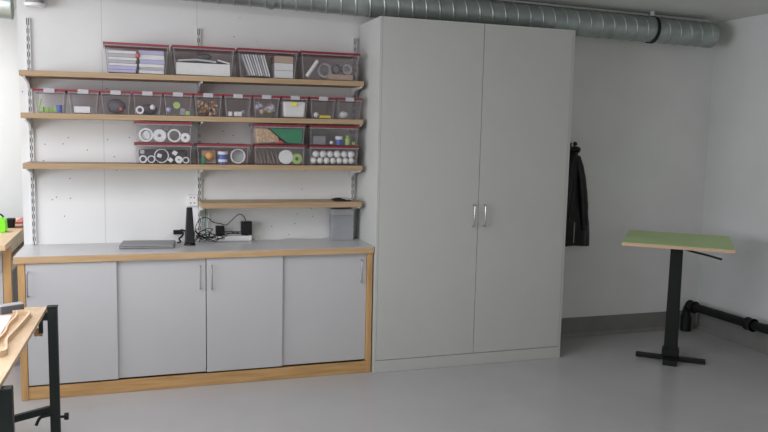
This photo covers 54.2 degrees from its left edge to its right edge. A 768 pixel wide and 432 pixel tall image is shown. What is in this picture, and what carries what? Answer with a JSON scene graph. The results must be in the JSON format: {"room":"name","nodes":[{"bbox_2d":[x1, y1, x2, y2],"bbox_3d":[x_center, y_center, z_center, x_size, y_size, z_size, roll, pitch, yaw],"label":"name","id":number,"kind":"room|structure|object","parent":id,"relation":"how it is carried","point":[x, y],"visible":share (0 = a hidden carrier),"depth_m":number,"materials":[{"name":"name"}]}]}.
{"room":"workshop","nodes":[
{"label":"workshop","id":0,"kind":"room"},
{"bbox_2d":[0,8,22,217],"bbox_3d":[-3.678,-0.647,7.255,4.500,2.900,0.120,-1,7,-18],"label":"wall","id":1,"kind":"structure","parent":0,"point":[11,195],"depth_m":7.19,"materials":[{"name":"paint"}]},
{"bbox_2d":[16,0,715,317],"bbox_3d":[0.217,-0.401,5.821,5.490,2.900,0.120,-1,7,-18],"label":"wall","id":2,"kind":"structure","parent":0,"point":[641,110],"depth_m":5.40,"materials":[{"name":"paint"}]},
{"bbox_2d":[25,18,36,243],"bbox_3d":[-2.302,-0.543,4.894,0.027,1.467,0.016,-1,7,-18],"label":"upright","id":3,"kind":"object","parent":2,"relation":"attached to","point":[27,20],"visible":0.94,"depth_m":4.89,"materials":[{"name":"white paint"}]},
{"bbox_2d":[187,195,197,205],"bbox_3d":[-1.343,-0.110,5.260,0.070,0.078,0.024,-1,7,-18],"label":"wall socket","id":4,"kind":"object","parent":2,"relation":"attached to","point":[192,200],"visible":1,"depth_m":5.25,"materials":[{"name":"plastic"}]},
{"bbox_2d":[196,28,201,239],"bbox_3d":[-1.289,-0.558,5.229,0.027,1.467,0.016,-1,7,-18],"label":"upright","id":5,"kind":"object","parent":2,"relation":"attached to","point":[198,31],"visible":0.64,"depth_m":5.24,"materials":[{"name":"white paint"}]},
{"bbox_2d":[19,70,363,97],"bbox_3d":[-1.230,-0.883,5.060,2.205,0.126,0.264,-1,7,-18],"label":"wall shelf","id":6,"kind":"object","parent":5,"relation":"attached to","point":[355,86],"visible":0.98,"depth_m":4.94,"materials":[{"name":"brown wood"}]},
{"bbox_2d":[103,41,168,74],"bbox_3d":[-1.621,-1.023,4.914,0.407,0.190,0.250,-1,7,-18],"label":"storage box","id":7,"kind":"object","parent":6,"relation":"on","point":[105,44],"visible":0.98,"depth_m":4.90,"materials":[{"name":"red plastic"}]},
{"bbox_2d":[108,69,136,73],"bbox_3d":[-1.703,-0.939,4.891,0.175,0.018,0.196,-1,7,-18],"label":"booklet","id":8,"kind":"object","parent":7,"relation":"in","point":[109,70],"visible":0.74,"depth_m":4.81,"materials":[{"name":"purple paper"}]},
{"bbox_2d":[109,65,135,69],"bbox_3d":[-1.702,-0.960,4.889,0.168,0.022,0.190,-1,7,-18],"label":"booklet","id":9,"kind":"object","parent":8,"relation":"on","point":[110,66],"visible":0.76,"depth_m":4.80,"materials":[{"name":"purple paper"}]},
{"bbox_2d":[109,63,136,66],"bbox_3d":[-1.702,-0.980,4.886,0.175,0.015,0.196,-1,7,-18],"label":"booklet","id":10,"kind":"object","parent":9,"relation":"on","point":[114,64],"visible":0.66,"depth_m":4.80,"materials":[{"name":"white paper"}]},
{"bbox_2d":[108,60,136,63],"bbox_3d":[-1.701,-0.998,4.885,0.172,0.018,0.193,-1,7,-18],"label":"booklet","id":11,"kind":"object","parent":10,"relation":"on","point":[109,61],"visible":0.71,"depth_m":4.79,"materials":[{"name":"grey paper"}]},
{"bbox_2d":[109,57,136,60],"bbox_3d":[-1.701,-1.017,4.882,0.172,0.017,0.193,-1,7,-18],"label":"booklet","id":12,"kind":"object","parent":11,"relation":"on","point":[110,58],"visible":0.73,"depth_m":4.79,"materials":[{"name":"white paper"}]},
{"bbox_2d":[108,53,135,57],"bbox_3d":[-1.700,-1.037,4.880,0.175,0.021,0.196,-1,7,-18],"label":"booklet","id":13,"kind":"object","parent":12,"relation":"on","point":[109,54],"visible":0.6,"depth_m":4.79,"materials":[{"name":"grey paper"}]},
{"bbox_2d":[108,50,135,53],"bbox_3d":[-1.700,-1.058,4.878,0.168,0.017,0.190,-1,7,-18],"label":"booklet","id":14,"kind":"object","parent":13,"relation":"on","point":[109,51],"visible":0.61,"depth_m":4.79,"materials":[{"name":"white paper"}]},
{"bbox_2d":[139,70,163,74],"bbox_3d":[-1.534,-0.943,4.952,0.160,0.020,0.204,-1,7,-18],"label":"booklet","id":15,"kind":"object","parent":7,"relation":"in","point":[140,71],"visible":0.74,"depth_m":4.86,"materials":[{"name":"white paper"}]},
{"bbox_2d":[139,67,164,70],"bbox_3d":[-1.534,-0.963,4.950,0.157,0.018,0.202,-1,7,-18],"label":"booklet","id":16,"kind":"object","parent":15,"relation":"on","point":[140,68],"visible":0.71,"depth_m":4.86,"materials":[{"name":"grey paper"}]},
{"bbox_2d":[139,64,163,67],"bbox_3d":[-1.533,-0.983,4.947,0.157,0.020,0.202,-1,7,-18],"label":"booklet","id":17,"kind":"object","parent":16,"relation":"on","point":[140,65],"visible":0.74,"depth_m":4.86,"materials":[{"name":"white paper"}]},
{"bbox_2d":[139,59,164,64],"bbox_3d":[-1.533,-1.007,4.945,0.160,0.026,0.204,-1,7,-18],"label":"booklet","id":18,"kind":"object","parent":17,"relation":"on","point":[158,62],"visible":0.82,"depth_m":4.85,"materials":[{"name":"purple paper"}]},
{"bbox_2d":[139,55,163,60],"bbox_3d":[-1.532,-1.036,4.941,0.154,0.030,0.200,-1,7,-18],"label":"booklet","id":19,"kind":"object","parent":18,"relation":"on","point":[143,57],"visible":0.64,"depth_m":4.85,"materials":[{"name":"white paper"}]},
{"bbox_2d":[139,50,163,55],"bbox_3d":[-1.532,-1.065,4.938,0.160,0.026,0.204,-1,7,-18],"label":"booklet","id":20,"kind":"object","parent":19,"relation":"on","point":[141,52],"visible":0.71,"depth_m":4.84,"materials":[{"name":"purple paper"}]},
{"bbox_2d":[170,45,234,76],"bbox_3d":[-1.222,-1.033,5.045,0.407,0.190,0.250,-1,7,-18],"label":"storage box","id":21,"kind":"object","parent":6,"relation":"on","point":[173,47],"visible":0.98,"depth_m":5.03,"materials":[{"name":"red plastic"}]},
{"bbox_2d":[175,62,229,76],"bbox_3d":[-1.222,-0.980,5.045,0.346,0.078,0.192,-1,7,-18],"label":"carton","id":22,"kind":"object","parent":21,"relation":"in","point":[182,68],"visible":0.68,"depth_m":4.96,"materials":[{"name":"cardboard"}]},
{"bbox_2d":[177,59,215,63],"bbox_3d":[-1.257,-1.033,5.018,0.245,0.023,0.170,-1,7,-18],"label":"paper sheet","id":23,"kind":"object","parent":22,"relation":"on","point":[179,60],"visible":0.84,"depth_m":4.96,"materials":[{"name":"paper"}]},
{"bbox_2d":[196,53,211,59],"bbox_3d":[-1.203,-1.062,5.008,0.102,0.047,0.072,-1,7,-18],"label":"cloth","id":24,"kind":"object","parent":23,"relation":"on","point":[203,56],"visible":0.85,"depth_m":4.98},
{"bbox_2d":[234,48,297,77],"bbox_3d":[-0.819,-1.043,5.178,0.415,0.190,0.250,-1,7,-18],"label":"storage box","id":25,"kind":"object","parent":6,"relation":"on","point":[237,50],"visible":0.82,"depth_m":5.16,"materials":[{"name":"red plastic"}]},
{"bbox_2d":[238,54,250,76],"bbox_3d":[-0.953,-1.027,5.124,0.061,0.141,0.170,-1,7,-18],"label":"folder","id":26,"kind":"object","parent":25,"relation":"in","point":[241,57],"visible":0.92,"depth_m":5.09,"materials":[{"name":"grey paper"}]},
{"bbox_2d":[246,54,255,76],"bbox_3d":[-0.920,-1.027,5.135,0.058,0.142,0.170,-1,7,-18],"label":"folder","id":27,"kind":"object","parent":25,"relation":"in","point":[247,55],"visible":0.63,"depth_m":5.06,"materials":[{"name":"white paper"}]},
{"bbox_2d":[252,54,260,77],"bbox_3d":[-0.888,-1.028,5.146,0.055,0.143,0.170,-1,7,-18],"label":"folder","id":28,"kind":"object","parent":25,"relation":"in","point":[253,57],"visible":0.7,"depth_m":5.07,"materials":[{"name":"white paper"}]},
{"bbox_2d":[262,55,269,77],"bbox_3d":[-0.823,-1.029,5.168,0.050,0.144,0.170,-1,7,-18],"label":"folder","id":29,"kind":"object","parent":25,"relation":"in","point":[263,56],"visible":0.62,"depth_m":5.09,"materials":[{"name":"white paper"}]},
{"bbox_2d":[271,70,292,78],"bbox_3d":[-0.711,-0.978,5.211,0.124,0.050,0.180,-1,7,-18],"label":"carton","id":30,"kind":"object","parent":25,"relation":"in","point":[279,74],"visible":0.76,"depth_m":5.13,"materials":[{"name":"cardboard"}]},
{"bbox_2d":[271,63,292,71],"bbox_3d":[-0.710,-1.028,5.205,0.124,0.048,0.180,-1,7,-18],"label":"carton","id":31,"kind":"object","parent":30,"relation":"on","point":[276,66],"visible":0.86,"depth_m":5.12,"materials":[{"name":"cardboard"}]},
{"bbox_2d":[271,56,292,64],"bbox_3d":[-0.709,-1.077,5.199,0.124,0.045,0.180,-1,7,-18],"label":"carton","id":32,"kind":"object","parent":31,"relation":"on","point":[276,59],"visible":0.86,"depth_m":5.12,"materials":[{"name":"cardboard"}]},
{"bbox_2d":[296,51,359,79],"bbox_3d":[-0.407,-1.053,5.313,0.427,0.190,0.250,-1,7,-18],"label":"storage box","id":33,"kind":"object","parent":6,"relation":"on","point":[354,56],"visible":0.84,"depth_m":5.30,"materials":[{"name":"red plastic"}]},
{"bbox_2d":[305,60,318,77],"bbox_3d":[-0.497,-1.021,5.197,0.099,0.127,0.028,-1,7,-18],"label":"paper roll","id":34,"kind":"object","parent":33,"relation":"in","point":[316,62],"visible":1,"depth_m":5.19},
{"bbox_2d":[322,74,352,80],"bbox_3d":[-0.331,-0.982,5.334,0.180,0.038,0.165,-1,7,-18],"label":"carton","id":35,"kind":"object","parent":33,"relation":"in","point":[338,77],"visible":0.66,"depth_m":5.26,"materials":[{"name":"cardboard"}]},
{"bbox_2d":[316,63,331,77],"bbox_3d":[-0.421,-1.022,5.270,0.104,0.104,0.030,-1,7,-18],"label":"tape roll","id":36,"kind":"object","parent":35,"relation":"on","point":[328,66],"visible":0.97,"depth_m":5.26,"materials":[{"name":"plastic"}]},
{"bbox_2d":[331,64,341,73],"bbox_3d":[-0.337,-1.032,5.270,0.072,0.072,0.030,-1,7,-18],"label":"tape roll","id":37,"kind":"object","parent":35,"relation":"on","point":[337,65],"visible":1,"depth_m":5.26,"materials":[{"name":"plastic"}]},
{"bbox_2d":[341,64,351,74],"bbox_3d":[-0.266,-1.037,5.309,0.072,0.072,0.030,-1,7,-18],"label":"tape roll","id":38,"kind":"object","parent":35,"relation":"on","point":[347,65],"visible":1,"depth_m":5.30,"materials":[{"name":"plastic"}]},
{"bbox_2d":[20,112,362,133],"bbox_3d":[-1.234,-0.622,5.090,2.203,0.117,0.264,-1,7,-18],"label":"wall shelf","id":39,"kind":"object","parent":5,"relation":"attached to","point":[28,117],"visible":0.98,"depth_m":4.93,"materials":[{"name":"brown wood"}]},
{"bbox_2d":[32,88,68,112],"bbox_3d":[-2.120,-0.733,4.780,0.188,0.150,0.255,-1,7,-18],"label":"storage box","id":40,"kind":"object","parent":39,"relation":"on","point":[45,90],"visible":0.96,"depth_m":4.66,"materials":[{"name":"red plastic"}]},
{"bbox_2d":[67,89,100,113],"bbox_3d":[-1.933,-0.736,4.841,0.188,0.150,0.255,-1,7,-18],"label":"storage box","id":41,"kind":"object","parent":39,"relation":"on","point":[79,91],"visible":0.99,"depth_m":4.74,"materials":[{"name":"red plastic"}]},
{"bbox_2d":[74,106,90,112],"bbox_3d":[-1.925,-0.679,4.790,0.096,0.040,0.080,-1,7,-18],"label":"paper pad","id":42,"kind":"object","parent":41,"relation":"in","point":[77,109],"visible":1,"depth_m":4.75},
{"bbox_2d":[100,90,130,114],"bbox_3d":[-1.750,-0.740,4.902,0.188,0.150,0.255,-1,7,-18],"label":"storage box","id":43,"kind":"object","parent":39,"relation":"on","point":[112,92],"visible":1,"depth_m":4.79,"materials":[{"name":"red plastic"}]},
{"bbox_2d":[107,99,125,113],"bbox_3d":[-1.744,-0.713,4.886,0.116,0.098,0.104,-1,7,-18],"label":"cloth","id":44,"kind":"object","parent":43,"relation":"in","point":[113,106],"visible":0.99,"depth_m":4.85,"materials":[{"name":"fabric"}]},
{"bbox_2d":[132,91,162,114],"bbox_3d":[-1.566,-0.744,4.962,0.188,0.150,0.255,-1,7,-18],"label":"storage box","id":45,"kind":"object","parent":39,"relation":"on","point":[145,93],"visible":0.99,"depth_m":4.85,"materials":[{"name":"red plastic"}]},
{"bbox_2d":[140,104,157,113],"bbox_3d":[-1.556,-0.705,4.962,0.115,0.067,0.086,-1,7,-18],"label":"cloth","id":46,"kind":"object","parent":45,"relation":"in","point":[147,110],"visible":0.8,"depth_m":4.93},
{"bbox_2d":[162,92,192,115],"bbox_3d":[-1.385,-0.748,5.022,0.188,0.150,0.255,-1,7,-18],"label":"storage box","id":47,"kind":"object","parent":39,"relation":"on","point":[179,94],"visible":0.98,"depth_m":4.92,"materials":[{"name":"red plastic"}]},
{"bbox_2d":[191,93,222,116],"bbox_3d":[-1.202,-0.752,5.082,0.188,0.150,0.255,-1,7,-18],"label":"storage box","id":48,"kind":"object","parent":39,"relation":"on","point":[211,95],"visible":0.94,"depth_m":4.96,"materials":[{"name":"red plastic"}]},
{"bbox_2d":[220,94,251,116],"bbox_3d":[-1.016,-0.755,5.144,0.188,0.150,0.255,-1,7,-18],"label":"storage box","id":49,"kind":"object","parent":39,"relation":"on","point":[224,95],"visible":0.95,"depth_m":5.03,"materials":[{"name":"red plastic"}]},
{"bbox_2d":[251,95,280,117],"bbox_3d":[-0.834,-0.759,5.204,0.188,0.150,0.255,-1,7,-18],"label":"storage box","id":50,"kind":"object","parent":39,"relation":"on","point":[253,96],"visible":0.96,"depth_m":5.09,"materials":[{"name":"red plastic"}]},
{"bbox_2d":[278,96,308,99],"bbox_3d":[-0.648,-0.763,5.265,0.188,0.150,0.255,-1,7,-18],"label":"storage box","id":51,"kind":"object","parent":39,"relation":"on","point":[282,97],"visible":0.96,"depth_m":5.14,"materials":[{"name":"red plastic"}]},
{"bbox_2d":[278,101,304,117],"bbox_3d":[-0.648,-0.745,5.264,0.154,0.108,0.208,-1,7,-18],"label":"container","id":52,"kind":"object","parent":51,"relation":"in","point":[286,110],"visible":1,"depth_m":5.17,"materials":[{"name":"plastic"}]},
{"bbox_2d":[304,97,336,118],"bbox_3d":[-0.460,-0.767,5.327,0.188,0.150,0.255,-1,7,-18],"label":"storage box","id":53,"kind":"object","parent":39,"relation":"on","point":[310,98],"visible":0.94,"depth_m":5.21,"materials":[{"name":"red plastic"}]},
{"bbox_2d":[330,97,362,119],"bbox_3d":[-0.280,-0.771,5.386,0.188,0.150,0.255,-1,7,-18],"label":"storage box","id":54,"kind":"object","parent":39,"relation":"on","point":[349,99],"visible":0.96,"depth_m":5.27,"materials":[{"name":"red plastic"}]},
{"bbox_2d":[23,162,361,177],"bbox_3d":[-1.240,-0.305,5.126,2.200,0.105,0.264,-1,7,-18],"label":"wall shelf","id":55,"kind":"object","parent":5,"relation":"attached to","point":[29,166],"visible":0.99,"depth_m":4.97,"materials":[{"name":"brown wood"}]},
{"bbox_2d":[134,142,191,163],"bbox_3d":[-1.482,-0.423,5.031,0.371,0.137,0.250,-1,7,-18],"label":"storage box","id":56,"kind":"object","parent":55,"relation":"on","point":[135,143],"visible":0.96,"depth_m":4.95,"materials":[{"name":"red plastic"}]},
{"bbox_2d":[133,121,191,142],"bbox_3d":[-1.479,-0.561,5.016,0.371,0.137,0.250,-1,7,-18],"label":"storage box","id":57,"kind":"object","parent":56,"relation":"on","point":[144,122],"visible":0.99,"depth_m":4.92,"materials":[{"name":"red plastic"}]},
{"bbox_2d":[139,128,152,141],"bbox_3d":[-1.559,-0.531,4.913,0.089,0.089,0.045,-1,7,-18],"label":"tape roll","id":58,"kind":"object","parent":57,"relation":"in","point":[141,130],"visible":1,"depth_m":4.89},
{"bbox_2d":[141,130,150,138],"bbox_3d":[-1.559,-0.532,4.913,0.058,0.059,0.024,-1,7,-18],"label":"paper ball","id":59,"kind":"object","parent":58,"relation":"in","point":[145,134],"visible":1,"depth_m":4.91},
{"bbox_2d":[153,129,165,141],"bbox_3d":[-1.479,-0.530,4.940,0.083,0.083,0.045,-1,7,-18],"label":"tape roll","id":60,"kind":"object","parent":57,"relation":"in","point":[158,131],"visible":1,"depth_m":4.92,"materials":[{"name":"plastic"}]},
{"bbox_2d":[167,129,180,141],"bbox_3d":[-1.391,-0.533,4.969,0.087,0.087,0.045,-1,7,-18],"label":"tape roll","id":61,"kind":"object","parent":57,"relation":"in","point":[169,131],"visible":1,"depth_m":4.95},
{"bbox_2d":[180,133,189,141],"bbox_3d":[-1.325,-0.522,4.992,0.062,0.062,0.045,-1,7,-18],"label":"tape roll","id":62,"kind":"object","parent":57,"relation":"in","point":[182,139],"visible":1,"depth_m":4.97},
{"bbox_2d":[139,149,186,162],"bbox_3d":[-1.499,-0.407,5.086,0.310,0.085,0.070,-1,7,-18],"label":"pipe fitting","id":63,"kind":"object","parent":56,"relation":"in","point":[147,152],"visible":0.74,"depth_m":5.05,"materials":[{"name":"plastic"}]},
{"bbox_2d":[194,143,249,164],"bbox_3d":[-1.118,-0.429,5.151,0.356,0.137,0.250,-1,7,-18],"label":"storage box","id":64,"kind":"object","parent":55,"relation":"on","point":[196,144],"visible":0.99,"depth_m":5.07,"materials":[{"name":"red plastic"}]},
{"bbox_2d":[201,150,215,162],"bbox_3d":[-1.205,-0.408,5.136,0.090,0.088,0.120,-1,7,-18],"label":"carton","id":65,"kind":"object","parent":64,"relation":"in","point":[203,152],"visible":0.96,"depth_m":5.08,"materials":[{"name":"cardboard"}]},
{"bbox_2d":[196,149,246,164],"bbox_3d":[-1.118,-0.421,5.153,0.333,0.122,0.239,-1,7,-18],"label":"tub","id":66,"kind":"object","parent":64,"relation":"in","point":[196,149],"depth_m":5.15,"materials":[{"name":"clear plastic"}]},
{"bbox_2d":[218,151,227,163],"bbox_3d":[-1.094,-0.397,5.089,0.068,0.082,0.068,-1,7,-18],"label":"jar","id":67,"kind":"object","parent":64,"relation":"in","point":[222,155],"visible":1,"depth_m":5.06,"materials":[{"name":"blue plastic"}]},
{"bbox_2d":[232,150,242,161],"bbox_3d":[-1.007,-0.412,5.143,0.084,0.084,0.002,-1,7,-18],"label":"cloth","id":68,"kind":"object","parent":64,"relation":"in","point":[237,155],"visible":1,"depth_m":5.14,"materials":[{"name":"fabric"}]},
{"bbox_2d":[230,149,244,162],"bbox_3d":[-0.999,-0.409,5.119,0.100,0.100,0.045,-1,7,-18],"label":"tape roll","id":69,"kind":"object","parent":64,"relation":"in","point":[232,151],"visible":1,"depth_m":5.10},
{"bbox_2d":[249,144,305,164],"bbox_3d":[-0.753,-0.434,5.272,0.360,0.137,0.250,-1,7,-18],"label":"storage box","id":70,"kind":"object","parent":55,"relation":"on","point":[251,145],"visible":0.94,"depth_m":5.19,"materials":[{"name":"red plastic"}]},
{"bbox_2d":[253,163,300,164],"bbox_3d":[-0.754,-0.427,5.273,0.337,0.122,0.239,-1,7,-18],"label":"tub","id":71,"kind":"object","parent":70,"relation":"in","point":[253,163],"depth_m":5.27,"materials":[{"name":"clear plastic"}]},
{"bbox_2d":[249,124,305,144],"bbox_3d":[-0.750,-0.572,5.256,0.360,0.137,0.250,-1,7,-18],"label":"storage box","id":72,"kind":"object","parent":70,"relation":"on","point":[250,125],"visible":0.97,"depth_m":5.16,"materials":[{"name":"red plastic"}]},
{"bbox_2d":[253,128,278,143],"bbox_3d":[-0.821,-0.558,5.211,0.158,0.107,0.165,-1,7,-18],"label":"sheet","id":73,"kind":"object","parent":72,"relation":"in","point":[260,135],"visible":1,"depth_m":5.13,"materials":[{"name":"wood"}]},
{"bbox_2d":[267,128,301,143],"bbox_3d":[-0.700,-0.562,5.257,0.225,0.104,0.172,-1,7,-18],"label":"sheet","id":74,"kind":"object","parent":72,"relation":"in","point":[287,135],"visible":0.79,"depth_m":5.18,"materials":[{"name":"paper"}]},
{"bbox_2d":[278,150,292,163],"bbox_3d":[-0.682,-0.410,5.205,0.098,0.098,0.020,-1,7,-18],"label":"disc","id":75,"kind":"object","parent":70,"relation":"in","point":[285,156],"visible":1,"depth_m":5.20,"materials":[{"name":"plastic"}]},
{"bbox_2d":[292,153,301,163],"bbox_3d":[-0.610,-0.399,5.232,0.073,0.073,0.020,-1,7,-18],"label":"disc","id":76,"kind":"object","parent":70,"relation":"in","point":[299,160],"visible":1,"depth_m":5.22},
{"bbox_2d":[304,145,358,164],"bbox_3d":[-0.387,-0.440,5.393,0.365,0.137,0.250,-1,7,-18],"label":"storage box","id":77,"kind":"object","parent":55,"relation":"on","point":[320,146],"visible":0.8,"depth_m":5.31,"materials":[{"name":"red plastic"}]},
{"bbox_2d":[304,125,359,145],"bbox_3d":[-0.384,-0.578,5.377,0.365,0.137,0.250,-1,7,-18],"label":"storage box","id":78,"kind":"object","parent":77,"relation":"on","point":[315,126],"visible":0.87,"depth_m":5.28,"materials":[{"name":"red plastic"}]},
{"bbox_2d":[310,136,325,144],"bbox_3d":[-0.474,-0.542,5.357,0.090,0.060,0.110,-1,7,-18],"label":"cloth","id":79,"kind":"object","parent":78,"relation":"in","point":[321,140],"visible":1,"depth_m":5.31,"materials":[{"name":"grey fabric"}]},
{"bbox_2d":[335,136,342,144],"bbox_3d":[-0.319,-0.535,5.325,0.054,0.060,0.054,-1,7,-18],"label":"jar","id":80,"kind":"object","parent":78,"relation":"in","point":[339,139],"visible":1,"depth_m":5.30,"materials":[{"name":"blue plastic"}]},
{"bbox_2d":[199,198,361,214],"bbox_3d":[-0.732,-0.066,5.323,1.118,0.132,0.264,-1,7,-18],"label":"wall shelf","id":81,"kind":"object","parent":5,"relation":"attached to","point":[244,203],"depth_m":5.23,"materials":[{"name":"brown wood"}]},
{"bbox_2d":[350,38,356,236],"bbox_3d":[-0.229,-0.574,5.579,0.027,1.467,0.016,-1,7,-18],"label":"upright","id":82,"kind":"object","parent":2,"relation":"attached to","point":[354,63],"visible":0.6,"depth_m":5.55,"materials":[{"name":"white paint"}]},
{"bbox_2d":[570,142,576,148],"bbox_3d":[1.544,-0.572,6.127,0.035,0.070,0.095,-1,7,-18],"label":"coat hook","id":83,"kind":"object","parent":2,"relation":"attached to","point":[574,143],"visible":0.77,"depth_m":6.10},
{"bbox_2d":[565,146,588,246],"bbox_3d":[1.533,-0.158,6.123,0.378,0.819,0.170,-1,7,-18],"label":"coat","id":84,"kind":"object","parent":83,"relation":"hanging from","point":[577,220],"visible":0.77,"depth_m":6.08,"materials":[{"name":"fabric"}]},
{"bbox_2d":[493,0,707,21],"bbox_3d":[0.898,-1.644,5.714,3.850,0.072,0.020,-1,7,-18],"label":"trim","id":85,"kind":"structure","parent":2,"relation":"attached to","point":[514,1],"depth_m":5.98,"materials":[{"name":"white paint"}]},
{"bbox_2d":[561,310,695,337],"bbox_3d":[2.019,0.938,6.500,1.679,0.164,0.030,-1,7,-18],"label":"baseboard","id":86,"kind":"structure","parent":2,"relation":"attached to","point":[651,321],"depth_m":6.50,"materials":[{"name":"paint"}]},
{"bbox_2d":[2,328,767,431],"bbox_3d":[-0.356,1.361,3.444,8.360,0.100,10.400,-1,7,-18],"label":"floor","id":87,"kind":"structure","parent":0,"point":[599,383],"depth_m":4.82,"materials":[{"name":"concrete"}]},
{"bbox_2d":[0,218,23,365],"bbox_3d":[-3.672,0.563,5.434,1.934,0.899,1.588,-1,7,-18],"label":"workbench","id":88,"kind":"object","parent":87,"relation":"on","point":[12,240],"visible":0.31,"depth_m":5.21,"materials":[{"name":"brown wood"}]},
{"bbox_2d":[0,214,7,231],"bbox_3d":[-2.876,0.046,5.536,0.163,0.138,0.100,-1,7,-18],"label":"tape dispenser","id":89,"kind":"object","parent":88,"relation":"on","point":[3,221],"visible":1,"depth_m":5.51,"materials":[{"name":"plastic"}]},
{"bbox_2d":[6,218,15,227],"bbox_3d":[-2.877,0.053,5.780,0.065,0.071,0.080,-1,7,-18],"label":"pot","id":90,"kind":"object","parent":88,"relation":"on","point":[10,221],"visible":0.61,"depth_m":5.75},
{"bbox_2d":[0,305,68,431],"bbox_3d":[-2.318,0.920,3.055,1.803,0.777,1.395,-1,7,-18],"label":"table","id":91,"kind":"object","parent":87,"relation":"on","point":[16,346],"depth_m":3.71,"materials":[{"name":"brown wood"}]},
{"bbox_2d":[0,315,11,334],"bbox_3d":[-1.865,0.525,3.399,0.250,0.008,0.550,-1,7,-18],"label":"paper sheet","id":92,"kind":"object","parent":91,"relation":"on","point":[4,320],"visible":1,"depth_m":3.58,"materials":[{"name":"paper"}]},
{"bbox_2d":[0,302,23,314],"bbox_3d":[-1.883,0.464,3.786,0.050,0.042,0.112,7,9,43],"label":"block","id":93,"kind":"object","parent":91,"relation":"on","point":[7,308],"visible":0.91,"depth_m":3.77,"materials":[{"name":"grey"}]},
{"bbox_2d":[17,253,372,400],"bbox_3d":[-1.224,0.672,5.131,2.246,0.855,0.515,-1,7,-18],"label":"base cabinet","id":94,"kind":"object","parent":87,"relation":"on","point":[137,318],"visible":0.92,"depth_m":4.91,"materials":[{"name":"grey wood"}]},
{"bbox_2d":[13,235,373,263],"bbox_3d":[-1.224,0.205,5.085,2.269,0.082,0.499,-1,7,-18],"label":"countertop","id":95,"kind":"structure","parent":94,"relation":"on","point":[84,252],"depth_m":4.94,"materials":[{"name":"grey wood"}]},
{"bbox_2d":[119,240,175,248],"bbox_3d":[-1.583,0.189,5.035,0.344,0.021,0.240,0,7,-13],"label":"laptop","id":96,"kind":"object","parent":95,"relation":"on","point":[126,244],"visible":1,"depth_m":4.97,"materials":[{"name":"metal"}]},
{"bbox_2d":[184,207,195,245],"bbox_3d":[-1.322,0.069,5.100,0.080,0.257,0.080,-1,7,-18],"label":"router","id":97,"kind":"object","parent":95,"relation":"on","point":[189,226],"visible":1,"depth_m":5.08,"materials":[{"name":"black plastic"}]},
{"bbox_2d":[194,214,245,235],"bbox_3d":[-1.152,0.080,5.286,0.365,0.184,0.046,-1,7,-18],"label":"cable","id":98,"kind":"object","parent":95,"relation":"on","point":[238,214],"visible":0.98,"depth_m":5.25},
{"bbox_2d":[215,225,224,235],"bbox_3d":[-1.161,0.104,5.309,0.060,0.070,0.050,-1,7,-18],"label":"power adapter","id":99,"kind":"object","parent":95,"relation":"attached to","point":[218,228],"visible":0.8,"depth_m":5.29,"materials":[{"name":"black plastic"}]},
{"bbox_2d":[221,231,246,234],"bbox_3d":[-1.047,0.118,5.230,0.180,0.029,0.012,-1,7,-19],"label":"cable","id":100,"kind":"object","parent":95,"relation":"on","point":[233,232],"visible":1,"depth_m":5.23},
{"bbox_2d":[241,221,251,234],"bbox_3d":[-0.985,0.087,5.365,0.076,0.099,0.050,-1,7,-18],"label":"power adapter","id":101,"kind":"object","parent":95,"relation":"attached to","point":[245,225],"visible":0.91,"depth_m":5.34,"materials":[{"name":"black plastic"}]},
{"bbox_2d":[329,208,353,239],"bbox_3d":[-0.314,0.058,5.532,0.157,0.227,0.105,-1,7,-18],"label":"bin","id":102,"kind":"object","parent":95,"relation":"on","point":[341,221],"visible":1,"depth_m":5.49,"materials":[{"name":"grey plastic"}]},
{"bbox_2d":[356,16,575,372],"bbox_3d":[0.594,-0.150,5.600,1.504,2.465,0.519,-1,7,-18],"label":"wardrobe","id":103,"kind":"object","parent":87,"relation":"on","point":[464,134],"visible":0.95,"depth_m":5.37,"materials":[{"name":"grey laminate"}]},
{"bbox_2d":[622,230,735,366],"bbox_3d":[2.208,0.640,5.716,0.750,0.938,0.802,4,7,21],"label":"table","id":104,"kind":"object","parent":87,"relation":"on","point":[677,242],"visible":1,"depth_m":5.67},
{"bbox_2d":[13,0,767,22],"bbox_3d":[-0.292,-1.526,3.121,8.360,0.325,10.400,-1,7,-18],"label":"ceiling","id":105,"kind":"structure","parent":0,"point":[714,11],"depth_m":5.83,"materials":[{"name":"paint"}]},
{"bbox_2d":[0,0,13,19],"bbox_3d":[-3.496,-1.749,6.166,0.796,0.209,0.208,-1,7,-18],"label":"ventilation duct","id":106,"kind":"object","parent":105,"relation":"hanging from","point":[6,6],"visible":1,"depth_m":6.21,"materials":[{"name":"metal"}]},
{"bbox_2d":[23,0,45,7],"bbox_3d":[-2.212,-1.496,4.740,0.131,0.338,0.131,-1,7,-18],"label":"ceiling light","id":107,"kind":"object","parent":105,"relation":"attached to","point":[28,3],"visible":1,"depth_m":4.72,"materials":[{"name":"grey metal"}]},
{"bbox_2d":[185,0,719,47],"bbox_3d":[-0.013,-1.511,5.337,5.783,0.302,0.215,-1,7,-18],"label":"ventilation duct","id":108,"kind":"object","parent":105,"relation":"hanging from","point":[652,29],"visible":0.91,"depth_m":5.59,"materials":[{"name":"metal"}]},
{"bbox_2d":[695,14,767,324],"bbox_3d":[4.040,-0.026,3.212,0.120,2.900,7.520,-1,7,-18],"label":"wall","id":109,"kind":"structure","parent":0,"point":[735,201],"depth_m":6.26,"materials":[{"name":"paint"}]},
{"bbox_2d":[680,300,767,334],"bbox_3d":[3.185,1.029,5.307,0.218,0.298,2.970,-1,7,-18],"label":"drain pipe","id":110,"kind":"object","parent":109,"relation":"attached to","point":[691,306],"visible":1,"depth_m":6.27,"materials":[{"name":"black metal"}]},
{"bbox_2d":[695,313,767,354],"bbox_3d":[3.947,1.336,3.316,0.030,0.164,7.268,-1,7,-18],"label":"baseboard","id":111,"kind":"structure","parent":109,"relation":"attached to","point":[758,341],"depth_m":6.33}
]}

